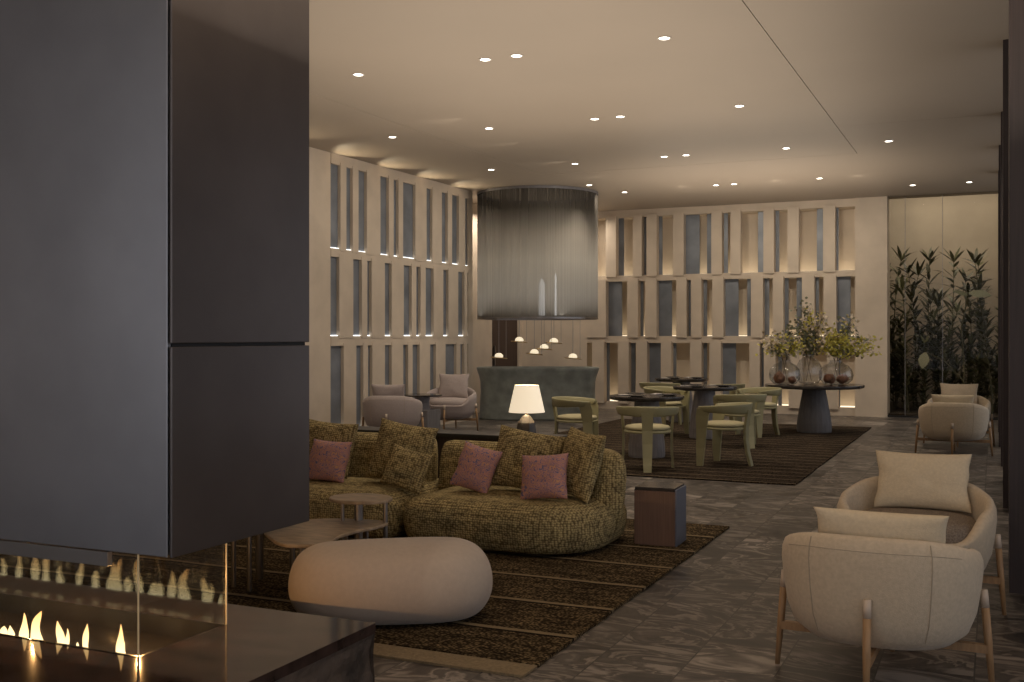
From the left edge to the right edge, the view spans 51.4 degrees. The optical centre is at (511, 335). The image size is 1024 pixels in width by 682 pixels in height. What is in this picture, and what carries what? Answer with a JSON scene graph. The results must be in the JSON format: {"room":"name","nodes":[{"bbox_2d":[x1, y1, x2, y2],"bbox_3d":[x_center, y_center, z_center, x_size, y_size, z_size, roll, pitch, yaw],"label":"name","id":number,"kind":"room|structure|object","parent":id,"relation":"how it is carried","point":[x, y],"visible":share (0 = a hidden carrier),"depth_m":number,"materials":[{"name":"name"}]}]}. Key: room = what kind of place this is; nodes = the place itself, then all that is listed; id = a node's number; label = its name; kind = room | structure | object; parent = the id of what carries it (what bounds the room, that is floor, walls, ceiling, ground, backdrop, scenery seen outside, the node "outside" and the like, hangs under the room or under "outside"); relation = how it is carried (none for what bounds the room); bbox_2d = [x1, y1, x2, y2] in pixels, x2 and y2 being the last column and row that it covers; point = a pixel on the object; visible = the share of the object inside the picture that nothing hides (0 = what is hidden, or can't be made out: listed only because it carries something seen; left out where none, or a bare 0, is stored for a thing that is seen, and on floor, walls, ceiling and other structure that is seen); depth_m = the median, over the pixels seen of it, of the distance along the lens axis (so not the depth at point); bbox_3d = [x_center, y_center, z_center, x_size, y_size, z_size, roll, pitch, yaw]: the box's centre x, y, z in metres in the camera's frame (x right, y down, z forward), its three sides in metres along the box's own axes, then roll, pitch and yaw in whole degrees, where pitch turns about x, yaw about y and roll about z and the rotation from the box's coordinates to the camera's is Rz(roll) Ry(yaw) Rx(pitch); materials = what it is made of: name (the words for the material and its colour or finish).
{"room":"hotel lobby","nodes":[
{"label":"hotel lobby","id":0,"kind":"room"},
{"bbox_2d":[305,147,472,425],"bbox_3d":[-5.308,-0.540,9.452,0.522,4.080,21.230,0,0,24],"label":"wall","id":1,"kind":"structure","parent":0,"point":[391,251],"depth_m":16.15,"materials":[{"name":"beige paint"}]},
{"bbox_2d":[473,203,521,412],"bbox_3d":[-0.701,-0.540,21.088,0.300,4.080,3.770,0,0,24],"label":"wall","id":2,"kind":"structure","parent":0,"point":[482,329],"depth_m":20.82,"materials":[{"name":"beige paint"}]},
{"bbox_2d":[492,320,516,365],"bbox_3d":[-0.172,0.000,22.012,0.100,3.000,1.330,0,0,24],"label":"door","id":3,"kind":"structure","parent":2,"relation":"in","point":[504,332],"depth_m":22.03,"materials":[{"name":"brown wood"}]},
{"bbox_2d":[309,0,1008,210],"bbox_3d":[1.052,-2.595,8.856,13.800,0.030,25.400,0,0,24],"label":"ceiling","id":4,"kind":"structure","parent":0,"point":[829,82],"depth_m":11.45,"materials":[{"name":"beige paint"}]},
{"bbox_2d":[526,318,542,354],"bbox_3d":[0.402,-1.117,19.148,0.319,2.927,0.320,0,0,0],"label":"pendant","id":5,"kind":"object","parent":4,"relation":"hanging from","point":[534,351],"visible":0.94,"depth_m":19.15,"materials":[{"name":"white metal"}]},
{"bbox_2d":[477,185,597,319],"bbox_3d":[0.463,-1.438,19.248,2.200,2.275,2.200,0,0,24],"label":"drum chandelier","id":6,"kind":"object","parent":4,"relation":"hanging from","point":[537,245],"visible":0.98,"depth_m":18.30,"materials":[{"name":"metal"}]},
{"bbox_2d":[373,408,1023,681],"bbox_3d":[1.144,1.550,8.815,13.600,0.100,25.400,0,0,24],"label":"floor","id":7,"kind":"structure","parent":0,"point":[713,616],"depth_m":5.68,"materials":[{"name":"stone"}]},
{"bbox_2d":[0,0,375,681],"bbox_3d":[-3.671,-0.539,4.734,6.212,4.079,1.632,0,0,24],"label":"fireplace","id":8,"kind":"object","parent":7,"relation":"on","point":[154,154],"visible":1,"depth_m":3.83,"materials":[{"name":"black"}]},
{"bbox_2d":[0,593,224,656],"bbox_3d":[-2.793,1.188,4.633,3.485,0.143,0.460,0,0,24],"label":"tray","id":9,"kind":"object","parent":8,"relation":"on","point":[158,632],"depth_m":4.27,"materials":[{"name":"black metal"}]},
{"bbox_2d":[0,0,308,557],"bbox_3d":[-2.747,-0.910,4.771,3.855,3.337,0.800,0,0,24],"label":"hood","id":10,"kind":"object","parent":8,"relation":"attached to","point":[154,154],"depth_m":3.82,"materials":[{"name":"black metal"}]},
{"bbox_2d":[0,518,728,677],"bbox_3d":[-1.548,1.492,7.579,5.331,0.015,4.005,0,0,24],"label":"shaggy rug","id":11,"kind":"object","parent":7,"relation":"on","point":[537,605],"visible":0.35,"depth_m":6.27,"materials":[{"name":"carpet"}]},
{"bbox_2d":[231,533,262,592],"bbox_3d":[-1.493,1.243,6.343,0.540,0.486,0.540,0,0,24],"label":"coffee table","id":12,"kind":"object","parent":11,"relation":"on","point":[258,538],"visible":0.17,"depth_m":6.28,"materials":[{"name":"brown wood"}]},
{"bbox_2d":[264,518,387,569],"bbox_3d":[-1.186,1.318,6.324,0.624,0.336,0.873,0,0,24],"label":"coffee table","id":13,"kind":"object","parent":11,"relation":"on","point":[303,535],"visible":0.62,"depth_m":6.29,"materials":[{"name":"brown wood"}]},
{"bbox_2d":[329,493,392,539],"bbox_3d":[-0.939,1.243,6.597,0.410,0.486,0.340,0,0,24],"label":"coffee table","id":14,"kind":"object","parent":11,"relation":"on","point":[358,500],"visible":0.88,"depth_m":6.55,"materials":[{"name":"brown wood"}]},
{"bbox_2d":[288,537,492,624],"bbox_3d":[-0.632,1.280,5.595,1.087,0.414,0.609,0,0,-9],"label":"pouf","id":15,"kind":"object","parent":11,"relation":"on","point":[406,580],"visible":0.94,"depth_m":5.37,"materials":[{"name":"beige fabric"}]},
{"bbox_2d":[357,426,566,477],"bbox_3d":[-0.663,1.145,9.020,2.340,0.679,0.320,0,0,24],"label":"console","id":16,"kind":"object","parent":11,"relation":"on","point":[443,435],"visible":0.06,"depth_m":8.81,"materials":[{"name":"wood"}]},
{"bbox_2d":[509,385,544,432],"bbox_3d":[0.120,0.603,8.664,0.296,0.405,0.296,0,0,24],"label":"table lamp","id":17,"kind":"object","parent":16,"relation":"on","point":[526,399],"visible":0.96,"depth_m":8.57,"materials":[{"name":"white fabric"}]},
{"bbox_2d":[309,432,626,554],"bbox_3d":[-0.708,1.126,8.051,3.259,0.680,1.160,0,0,24],"label":"sofa","id":18,"kind":"object","parent":11,"relation":"on","point":[497,519],"visible":0.57,"depth_m":7.38,"materials":[{"name":"green fabric"}]},
{"bbox_2d":[309,439,351,482],"bbox_3d":[-1.428,0.970,8.264,0.361,0.322,0.186,0,0,29],"label":"patterned cushion","id":19,"kind":"object","parent":18,"relation":"on","point":[328,460],"visible":0.94,"depth_m":8.20,"materials":[{"name":"pink fabric"}]},
{"bbox_2d":[309,419,358,478],"bbox_3d":[-1.496,0.904,8.521,0.580,0.471,0.236,0,0,32],"label":"cushion","id":20,"kind":"object","parent":18,"relation":"on","point":[326,431],"visible":0.38,"depth_m":8.44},
{"bbox_2d":[366,418,438,487],"bbox_3d":[-0.843,0.894,8.174,0.561,0.512,0.241,0,0,19],"label":"cushion","id":21,"kind":"object","parent":18,"relation":"on","point":[415,438],"visible":0.68,"depth_m":8.12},
{"bbox_2d":[380,443,433,494],"bbox_3d":[-0.782,0.986,7.890,0.390,0.359,0.175,0,0,18],"label":"cushion","id":22,"kind":"object","parent":18,"relation":"on","point":[406,468],"visible":1,"depth_m":7.83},
{"bbox_2d":[450,441,502,492],"bbox_3d":[-0.261,0.959,7.714,0.361,0.381,0.188,0,0,30],"label":"patterned cushion","id":23,"kind":"object","parent":18,"relation":"on","point":[477,465],"visible":0.99,"depth_m":7.66,"materials":[{"name":"pink fabric"}]},
{"bbox_2d":[491,424,566,488],"bbox_3d":[0.106,0.903,7.714,0.585,0.499,0.241,0,0,28],"label":"cushion","id":24,"kind":"object","parent":18,"relation":"on","point":[514,443],"visible":0.6,"depth_m":7.66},
{"bbox_2d":[520,453,567,498],"bbox_3d":[0.222,0.973,7.353,0.368,0.334,0.181,0,0,19],"label":"patterned cushion","id":25,"kind":"object","parent":18,"relation":"on","point":[545,476],"visible":1,"depth_m":7.30,"materials":[{"name":"pink fabric"}]},
{"bbox_2d":[561,426,605,502],"bbox_3d":[0.470,0.895,7.443,0.221,0.492,0.501,0,0,-33],"label":"cushion","id":26,"kind":"object","parent":18,"relation":"on","point":[585,451],"visible":0.77,"depth_m":7.29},
{"bbox_2d":[634,481,685,546],"bbox_3d":[1.069,1.279,7.679,0.322,0.410,0.330,0,0,22],"label":"wooden side table","id":27,"kind":"object","parent":11,"relation":"on","point":[659,507],"visible":1,"depth_m":7.53,"materials":[{"name":"brown wood"}]},
{"bbox_2d":[362,396,423,426],"bbox_3d":[-1.684,1.160,14.976,0.853,0.681,0.826,0,0,31],"label":"armchair","id":28,"kind":"object","parent":7,"relation":"on","point":[400,409],"visible":0.83,"depth_m":14.64,"materials":[{"name":"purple fabric"}]},
{"bbox_2d":[371,384,404,395],"bbox_3d":[-1.709,0.837,14.734,0.481,0.346,0.174,0,0,6],"label":"pillow","id":29,"kind":"object","parent":28,"relation":"on","point":[377,390],"visible":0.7,"depth_m":14.66,"materials":[{"name":"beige fabric"}]},
{"bbox_2d":[404,393,442,428],"bbox_3d":[-1.341,1.188,15.926,0.600,0.625,0.600,0,0,24],"label":"pedestal side table","id":30,"kind":"object","parent":7,"relation":"on","point":[431,417],"visible":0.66,"depth_m":15.82,"materials":[{"name":"stone"}]},
{"bbox_2d":[427,387,478,430],"bbox_3d":[-0.984,1.160,16.869,0.853,0.681,0.827,0,0,-16],"label":"armchair","id":31,"kind":"object","parent":7,"relation":"on","point":[451,408],"visible":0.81,"depth_m":16.57,"materials":[{"name":"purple fabric"}]},
{"bbox_2d":[438,373,468,397],"bbox_3d":[-0.940,0.808,17.116,0.507,0.404,0.185,0,0,13],"label":"pillow","id":32,"kind":"object","parent":31,"relation":"on","point":[451,385],"visible":0.85,"depth_m":17.06,"materials":[{"name":"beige fabric"}]},
{"bbox_2d":[477,366,598,420],"bbox_3d":[0.469,1.032,19.333,2.226,0.935,1.012,0,0,0],"label":"reception desk","id":33,"kind":"object","parent":7,"relation":"on","point":[497,383],"visible":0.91,"depth_m":18.88,"materials":[{"name":"grey stone"}]},
{"bbox_2d":[558,419,870,485],"bbox_3d":[2.397,1.492,14.874,4.298,0.015,7.346,0,0,24],"label":"striped rug","id":34,"kind":"object","parent":7,"relation":"on","point":[789,457],"visible":0.45,"depth_m":13.23,"materials":[{"name":"carpet"}]},
{"bbox_2d":[552,396,598,434],"bbox_3d":[0.782,1.127,13.360,0.601,0.715,0.703,0,0,12],"label":"dining chair","id":35,"kind":"object","parent":34,"relation":"on","point":[589,408],"visible":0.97,"depth_m":13.14,"materials":[{"name":"green paint"}]},
{"bbox_2d":[609,394,684,457],"bbox_3d":[1.662,1.109,13.104,0.920,0.750,0.920,0,0,24],"label":"round pedestal table","id":36,"kind":"object","parent":34,"relation":"on","point":[635,440],"visible":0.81,"depth_m":12.93,"materials":[{"name":"stone"}]},
{"bbox_2d":[616,406,678,472],"bbox_3d":[1.509,1.127,11.838,0.703,0.715,0.601,0,0,7],"label":"dining chair","id":37,"kind":"object","parent":34,"relation":"on","point":[647,428],"visible":1,"depth_m":11.61,"materials":[{"name":"green paint"}]},
{"bbox_2d":[639,382,681,424],"bbox_3d":[2.454,1.127,17.776,0.703,0.715,0.601,0,0,35],"label":"dining chair","id":38,"kind":"object","parent":34,"relation":"on","point":[642,384],"visible":0.35,"depth_m":17.62,"materials":[{"name":"green paint"}]},
{"bbox_2d":[643,386,689,435],"bbox_3d":[2.296,1.127,16.110,0.703,0.715,0.601,0,0,-41],"label":"dining chair","id":39,"kind":"object","parent":34,"relation":"on","point":[685,403],"visible":0.63,"depth_m":16.10,"materials":[{"name":"green paint"}]},
{"bbox_2d":[655,377,707,421],"bbox_3d":[2.949,1.109,18.483,0.920,0.750,0.920,0,0,24],"label":"round pedestal table","id":40,"kind":"object","parent":34,"relation":"on","point":[683,381],"visible":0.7,"depth_m":18.30,"materials":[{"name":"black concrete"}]},
{"bbox_2d":[673,385,736,438],"bbox_3d":[2.814,1.109,15.524,0.920,0.750,0.920,0,0,24],"label":"round pedestal table","id":41,"kind":"object","parent":34,"relation":"on","point":[703,396],"visible":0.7,"depth_m":15.38,"materials":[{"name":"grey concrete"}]},
{"bbox_2d":[696,402,753,465],"bbox_3d":[2.485,1.127,12.286,0.601,0.715,0.703,0,0,30],"label":"dining chair","id":42,"kind":"object","parent":34,"relation":"on","point":[718,424],"visible":1,"depth_m":12.13,"materials":[{"name":"green paint"}]},
{"bbox_2d":[708,384,745,420],"bbox_3d":[3.486,1.127,17.326,0.703,0.715,0.601,0,0,-25],"label":"dining chair","id":43,"kind":"object","parent":34,"relation":"on","point":[739,386],"visible":0.26,"depth_m":17.09,"materials":[{"name":"green paint"}]},
{"bbox_2d":[713,394,766,448],"bbox_3d":[3.098,1.127,14.310,0.703,0.715,0.601,0,0,-13],"label":"dining chair","id":44,"kind":"object","parent":34,"relation":"on","point":[755,399],"visible":0.72,"depth_m":14.08,"materials":[{"name":"green paint"}]},
{"bbox_2d":[735,387,781,437],"bbox_3d":[3.720,1.127,15.864,0.601,0.715,0.703,0,0,-21],"label":"dining chair","id":45,"kind":"object","parent":34,"relation":"on","point":[775,392],"visible":0.73,"depth_m":15.89,"materials":[{"name":"green paint"}]},
{"bbox_2d":[765,382,864,432],"bbox_3d":[4.681,1.117,16.467,1.490,0.735,1.490,0,0,24],"label":"round pedestal table","id":46,"kind":"object","parent":34,"relation":"on","point":[814,416],"visible":0.92,"depth_m":16.27,"materials":[{"name":"stone"}]},
{"bbox_2d":[818,360,852,384],"bbox_3d":[5.011,0.561,16.447,0.523,0.371,0.523,0,0,24],"label":"glass vase","id":47,"kind":"object","parent":46,"relation":"on","point":[829,360],"visible":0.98,"depth_m":16.41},
{"bbox_2d":[823,374,835,383],"bbox_3d":[4.909,0.662,16.441,0.188,0.160,0.181,0,0,33],"label":"decor stone","id":48,"kind":"object","parent":47,"relation":"in","point":[828,378],"visible":1,"depth_m":16.38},
{"bbox_2d":[813,311,882,375],"bbox_3d":[5.150,0.157,16.408,1.013,1.083,0.612,0,0,-18],"label":"flowering branches","id":49,"kind":"object","parent":47,"relation":"in","point":[837,347],"visible":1,"depth_m":16.35,"materials":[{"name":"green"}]},
{"bbox_3d":[4.631,0.514,16.587,0.410,0.466,0.410,0,0,24],"label":"glass vase","id":50,"kind":"object","parent":46,"relation":"on","visible":0},
{"bbox_2d":[787,296,833,380],"bbox_3d":[4.659,0.037,16.603,0.723,1.323,0.533,0,0,15],"label":"flowering branches","id":51,"kind":"object","parent":50,"relation":"in","point":[811,335],"visible":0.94,"depth_m":16.59,"materials":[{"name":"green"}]},
{"bbox_3d":[4.211,0.556,16.417,0.482,0.382,0.482,0,0,24],"label":"glass vase","id":52,"kind":"object","parent":46,"relation":"on","visible":0},
{"bbox_2d":[773,371,784,383],"bbox_3d":[4.137,0.639,16.416,0.166,0.206,0.173,0,0,-33],"label":"decor stone","id":53,"kind":"object","parent":52,"relation":"in","point":[779,377],"visible":1,"depth_m":16.36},
{"bbox_2d":[755,325,807,378],"bbox_3d":[4.173,0.268,16.424,0.794,0.862,0.618,0,0,3],"label":"flowering branches","id":54,"kind":"object","parent":52,"relation":"in","point":[777,347],"visible":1,"depth_m":16.34,"materials":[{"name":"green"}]},
{"bbox_2d":[775,532,994,681],"bbox_3d":[1.613,1.160,4.664,0.826,0.681,0.853,0,0,-39],"label":"armchair","id":55,"kind":"object","parent":7,"relation":"on","point":[874,594],"visible":1,"depth_m":4.33,"materials":[{"name":"beige fabric"}]},
{"bbox_2d":[814,507,948,543],"bbox_3d":[1.550,0.869,4.464,0.543,0.282,0.171,0,0,28],"label":"linen pillow","id":56,"kind":"object","parent":55,"relation":"on","point":[931,528],"visible":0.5,"depth_m":4.39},
{"bbox_2d":[837,476,1006,614],"bbox_3d":[2.244,1.160,5.908,0.827,0.681,0.853,0,0,-40],"label":"armchair","id":57,"kind":"object","parent":7,"relation":"on","point":[976,530],"visible":0.32,"depth_m":5.74,"materials":[{"name":"beige fabric"}]},
{"bbox_2d":[874,450,971,512],"bbox_3d":[2.351,0.830,6.090,0.520,0.320,0.178,0,0,24],"label":"linen pillow","id":58,"kind":"object","parent":57,"relation":"on","point":[908,480],"visible":1,"depth_m":6.04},
{"bbox_2d":[915,402,992,455],"bbox_3d":[5.582,1.160,13.437,0.853,0.681,0.826,0,0,0],"label":"armchair","id":59,"kind":"object","parent":7,"relation":"on","point":[952,422],"visible":1,"depth_m":13.13,"materials":[{"name":"beige fabric"}]},
{"bbox_2d":[931,394,973,402],"bbox_3d":[5.492,0.869,13.244,0.500,0.282,0.171,0,0,24],"label":"linen pillow","id":60,"kind":"object","parent":59,"relation":"on","point":[936,398],"visible":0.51,"depth_m":13.17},
{"bbox_2d":[923,395,994,446],"bbox_3d":[6.184,1.160,14.717,0.827,0.681,0.853,0,0,-40],"label":"armchair","id":61,"kind":"object","parent":7,"relation":"on","point":[981,400],"visible":0.15,"depth_m":14.54,"materials":[{"name":"beige fabric"}]},
{"bbox_2d":[940,383,977,403],"bbox_3d":[6.273,0.839,14.917,0.507,0.342,0.185,0,0,29],"label":"linen pillow","id":62,"kind":"object","parent":61,"relation":"on","point":[946,389],"visible":0.54,"depth_m":14.88,"materials":[{"name":"beige fabric"}]},
{"bbox_2d":[522,196,889,416],"bbox_3d":[3.538,-0.540,21.477,7.700,4.080,0.560,0,0,24],"label":"wall","id":63,"kind":"structure","parent":0,"point":[683,291],"depth_m":20.99,"materials":[{"name":"beige paint"}]},
{"bbox_2d":[888,194,997,419],"bbox_3d":[7.989,-0.540,19.282,2.220,4.080,0.060,0,0,24],"label":"window","id":64,"kind":"structure","parent":63,"relation":"in","point":[942,194],"depth_m":19.34,"materials":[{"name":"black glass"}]},
{"bbox_2d":[888,401,997,417],"bbox_3d":[8.622,1.525,21.427,4.800,0.150,4.250,0,0,24],"label":"ground","id":65,"kind":"structure","parent":0,"point":[899,411],"depth_m":20.69,"materials":[{"name":"soil"}]},
{"bbox_2d":[890,263,901,407],"bbox_3d":[7.693,-0.018,21.392,0.991,2.935,0.923,0,0,24],"label":"plant","id":66,"kind":"object","parent":65,"relation":"on","point":[891,294],"visible":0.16,"depth_m":21.37,"materials":[{"name":"green plant"}]},
{"bbox_2d":[890,305,902,409],"bbox_3d":[7.491,0.394,21.029,0.608,2.114,0.770,0,0,-39],"label":"leafy shrub","id":67,"kind":"object","parent":65,"relation":"on","point":[892,332],"visible":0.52,"depth_m":20.94,"materials":[{"name":"green plant"}]},
{"bbox_2d":[890,245,913,395],"bbox_3d":[7.776,-0.189,21.502,0.861,3.280,0.936,0,0,24],"label":"plant","id":68,"kind":"object","parent":65,"relation":"on","point":[899,254],"visible":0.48,"depth_m":21.54,"materials":[{"name":"green plant"}]},
{"bbox_2d":[890,313,918,410],"bbox_3d":[7.557,0.490,20.596,0.708,1.921,0.573,0,0,4],"label":"leafy shrub","id":69,"kind":"object","parent":65,"relation":"on","point":[899,324],"visible":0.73,"depth_m":20.57,"materials":[{"name":"green plant"}]},
{"bbox_2d":[894,345,917,402],"bbox_3d":[7.645,0.788,20.658,0.599,1.327,0.562,0,0,-30],"label":"leafy shrub","id":70,"kind":"object","parent":65,"relation":"on","point":[909,398],"visible":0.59,"depth_m":20.62,"materials":[{"name":"green plant"}]},
{"bbox_2d":[891,274,925,411],"bbox_3d":[7.534,0.131,20.383,0.809,2.639,0.726,0,0,24],"label":"plant","id":71,"kind":"object","parent":65,"relation":"on","point":[902,283],"visible":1,"depth_m":20.33,"materials":[{"name":"green plant"}]},
{"bbox_2d":[890,260,926,407],"bbox_3d":[7.902,-0.051,21.411,1.027,3.002,0.845,0,0,5],"label":"plant","id":72,"kind":"object","parent":65,"relation":"on","point":[918,269],"visible":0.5,"depth_m":21.34,"materials":[{"name":"green plant"}]},
{"bbox_2d":[897,258,926,406],"bbox_3d":[8.235,-0.076,21.804,0.982,3.054,0.785,0,0,-7],"label":"plant","id":73,"kind":"object","parent":65,"relation":"on","point":[904,265],"visible":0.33,"depth_m":21.74,"materials":[{"name":"green plant"}]},
{"bbox_2d":[902,349,926,408],"bbox_3d":[8.072,0.855,21.213,0.539,1.195,0.558,0,0,-11],"label":"leafy shrub","id":74,"kind":"object","parent":65,"relation":"on","point":[917,369],"visible":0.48,"depth_m":21.20,"materials":[{"name":"green plant"}]},
{"bbox_2d":[907,334,930,408],"bbox_3d":[7.987,0.680,21.081,0.696,1.541,0.609,0,0,24],"label":"leafy shrub","id":75,"kind":"object","parent":65,"relation":"on","point":[916,335],"visible":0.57,"depth_m":21.05,"materials":[{"name":"green plant"}]},
{"bbox_2d":[906,303,936,403],"bbox_3d":[8.008,0.389,20.665,0.697,2.124,0.593,0,0,-23],"label":"leafy shrub","id":76,"kind":"object","parent":65,"relation":"on","point":[921,331],"visible":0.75,"depth_m":20.65,"materials":[{"name":"green plant"}]},
{"bbox_2d":[912,334,936,404],"bbox_3d":[7.940,0.700,20.439,0.654,1.502,0.629,0,0,24],"label":"leafy shrub","id":77,"kind":"object","parent":65,"relation":"on","point":[925,342],"visible":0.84,"depth_m":20.43,"materials":[{"name":"green plant"}]},
{"bbox_2d":[913,247,943,386],"bbox_3d":[8.655,-0.223,22.222,0.743,3.347,0.876,0,0,24],"label":"plant","id":78,"kind":"object","parent":65,"relation":"on","point":[928,257],"visible":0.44,"depth_m":22.25,"materials":[{"name":"green plant"}]},
{"bbox_2d":[913,288,950,382],"bbox_3d":[8.370,0.251,21.051,0.887,2.399,0.701,0,0,24],"label":"plant","id":79,"kind":"object","parent":65,"relation":"on","point":[927,292],"visible":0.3,"depth_m":21.01,"materials":[{"name":"green plant"}]},
{"bbox_2d":[922,309,943,395],"bbox_3d":[8.193,0.451,20.732,0.712,1.998,0.592,0,0,24],"label":"leafy shrub","id":80,"kind":"object","parent":65,"relation":"on","point":[932,311],"visible":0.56,"depth_m":20.71,"materials":[{"name":"green plant"}]},
{"bbox_2d":[924,307,949,394],"bbox_3d":[8.213,0.437,20.574,0.638,2.028,0.608,0,0,43],"label":"leafy shrub","id":81,"kind":"object","parent":65,"relation":"on","point":[933,316],"visible":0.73,"depth_m":20.55,"materials":[{"name":"green plant"}]},
{"bbox_2d":[928,288,951,393],"bbox_3d":[8.526,0.224,21.287,0.779,2.455,0.739,0,0,-41],"label":"plant","id":82,"kind":"object","parent":65,"relation":"on","point":[939,304],"visible":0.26,"depth_m":21.27,"materials":[{"name":"green plant"}]},
{"bbox_2d":[925,290,956,386],"bbox_3d":[8.246,0.267,20.481,0.655,2.367,0.820,0,0,-39],"label":"plant","id":83,"kind":"object","parent":65,"relation":"on","point":[937,299],"visible":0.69,"depth_m":20.48,"materials":[{"name":"green plant"}]},
{"bbox_2d":[929,315,958,391],"bbox_3d":[8.383,0.503,20.520,0.644,1.897,0.622,0,0,24],"label":"leafy shrub","id":84,"kind":"object","parent":65,"relation":"on","point":[944,315],"visible":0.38,"depth_m":20.52,"materials":[{"name":"green plant"}]},
{"bbox_2d":[935,300,967,394],"bbox_3d":[8.341,0.378,20.256,0.641,2.144,0.677,0,0,-11],"label":"leafy shrub","id":85,"kind":"object","parent":65,"relation":"on","point":[956,307],"visible":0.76,"depth_m":20.19,"materials":[{"name":"green plant"}]},
{"bbox_2d":[933,246,973,383],"bbox_3d":[8.617,-0.155,20.726,0.810,3.212,0.779,0,0,-23],"label":"plant","id":86,"kind":"object","parent":65,"relation":"on","point":[953,258],"visible":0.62,"depth_m":20.71,"materials":[{"name":"green plant"}]},
{"bbox_2d":[918,290,991,383],"bbox_3d":[8.153,0.303,19.584,1.259,2.296,0.224,0,0,24],"label":"leaf plant","id":87,"kind":"object","parent":65,"relation":"on","point":[923,360],"visible":0.89,"depth_m":19.60,"materials":[{"name":"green plant"}]},
{"bbox_2d":[947,353,965,383],"bbox_3d":[8.483,0.884,20.466,0.687,1.135,0.614,0,0,24],"label":"leafy shrub","id":88,"kind":"object","parent":65,"relation":"on","point":[957,361],"visible":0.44,"depth_m":20.38,"materials":[{"name":"green plant"}]},
{"bbox_2d":[948,268,975,383],"bbox_3d":[8.950,0.029,21.126,0.853,2.843,0.763,0,0,24],"label":"plant","id":89,"kind":"object","parent":65,"relation":"on","point":[962,273],"visible":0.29,"depth_m":21.08,"materials":[{"name":"green plant"}]},
{"bbox_2d":[957,331,979,383],"bbox_3d":[8.774,0.674,20.453,0.650,1.555,0.647,0,0,24],"label":"leafy shrub","id":90,"kind":"object","parent":65,"relation":"on","point":[971,338],"visible":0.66,"depth_m":20.44,"materials":[{"name":"green plant"}]},
{"bbox_2d":[954,282,983,389],"bbox_3d":[8.922,0.174,20.720,0.817,2.552,0.805,0,0,-9],"label":"plant","id":91,"kind":"object","parent":65,"relation":"on","point":[966,287],"visible":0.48,"depth_m":20.68,"materials":[{"name":"green plant"}]},
{"bbox_2d":[955,326,982,395],"bbox_3d":[8.848,0.620,20.572,0.523,1.663,0.689,0,0,-44],"label":"leafy shrub","id":92,"kind":"object","parent":65,"relation":"on","point":[963,330],"visible":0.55,"depth_m":20.57,"materials":[{"name":"green plant"}]},
{"bbox_2d":[966,351,986,395],"bbox_3d":[8.779,0.838,20.151,0.573,1.225,0.551,0,0,24],"label":"leafy shrub","id":93,"kind":"object","parent":65,"relation":"on","point":[979,356],"visible":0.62,"depth_m":20.13,"materials":[{"name":"green plant"}]},
{"bbox_2d":[959,248,997,413],"bbox_3d":[8.808,-0.113,19.742,1.078,3.126,0.772,0,0,38],"label":"plant","id":94,"kind":"object","parent":65,"relation":"on","point":[976,257],"visible":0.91,"depth_m":19.76,"materials":[{"name":"green plant"}]},
{"bbox_2d":[967,305,989,395],"bbox_3d":[9.134,0.405,20.773,0.620,2.092,0.612,0,0,24],"label":"leafy shrub","id":95,"kind":"object","parent":65,"relation":"on","point":[974,318],"visible":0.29,"depth_m":20.77,"materials":[{"name":"green plant"}]},
{"bbox_2d":[965,251,996,387],"bbox_3d":[9.662,-0.162,21.812,0.765,3.226,0.738,0,0,35],"label":"plant","id":96,"kind":"object","parent":65,"relation":"on","point":[978,263],"visible":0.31,"depth_m":21.83,"materials":[{"name":"green plant"}]},
{"bbox_2d":[966,278,997,398],"bbox_3d":[8.985,0.159,20.309,0.784,2.584,0.840,0,0,-41],"label":"plant","id":97,"kind":"object","parent":65,"relation":"on","point":[979,315],"visible":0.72,"depth_m":20.26,"materials":[{"name":"green plant"}]},
{"bbox_2d":[977,307,997,393],"bbox_3d":[9.381,0.437,20.980,0.635,2.027,0.605,0,0,-32],"label":"leafy shrub","id":98,"kind":"object","parent":65,"relation":"on","point":[986,319],"visible":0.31,"depth_m":20.93,"materials":[{"name":"green plant"}]},
{"bbox_2d":[984,356,997,411],"bbox_3d":[9.254,0.871,20.269,0.611,1.162,0.557,0,0,24],"label":"leafy shrub","id":99,"kind":"object","parent":65,"relation":"on","point":[996,357],"visible":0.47,"depth_m":20.25,"materials":[{"name":"green plant"}]},
{"bbox_2d":[985,344,997,409],"bbox_3d":[9.470,0.796,20.881,0.626,1.311,0.548,0,0,24],"label":"leafy shrub","id":100,"kind":"object","parent":65,"relation":"on","point":[994,347],"visible":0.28,"depth_m":20.88,"materials":[{"name":"green plant"}]},
{"bbox_2d":[890,194,997,403],"bbox_3d":[9.458,-0.950,23.271,4.800,4.900,0.200,0,0,24],"label":"wall","id":101,"kind":"structure","parent":0,"point":[970,222],"depth_m":23.16,"materials":[{"name":"paint"}]},
{"bbox_2d":[998,170,998,431],"bbox_3d":[7.797,-0.540,16.613,0.365,4.080,0.300,0,0,24],"label":"trim","id":102,"kind":"structure","parent":0,"point":[998,170],"depth_m":16.55,"materials":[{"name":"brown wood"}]},
{"bbox_2d":[999,145,1000,446],"bbox_3d":[6.805,-0.540,14.427,0.365,4.080,0.300,0,0,24],"label":"trim","id":103,"kind":"structure","parent":0,"point":[999,145],"depth_m":14.36,"materials":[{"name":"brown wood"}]},
{"bbox_2d":[1001,111,1002,466],"bbox_3d":[5.841,-0.540,12.284,0.350,4.080,0.300,0,0,24],"label":"trim","id":104,"kind":"structure","parent":0,"point":[1002,111],"depth_m":12.21,"materials":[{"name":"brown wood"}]},
{"bbox_2d":[1003,39,1008,508],"bbox_3d":[4.499,-0.540,9.324,0.350,4.080,0.300,0,0,24],"label":"trim","id":105,"kind":"structure","parent":0,"point":[1005,42],"depth_m":9.25,"materials":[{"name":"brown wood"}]},
{"bbox_2d":[1009,0,1023,593],"bbox_3d":[4.851,-0.540,5.513,4.120,4.080,0.350,0,0,24],"label":"wall","id":106,"kind":"structure","parent":0,"point":[1016,7],"depth_m":6.19,"materials":[{"name":"brown wood"}]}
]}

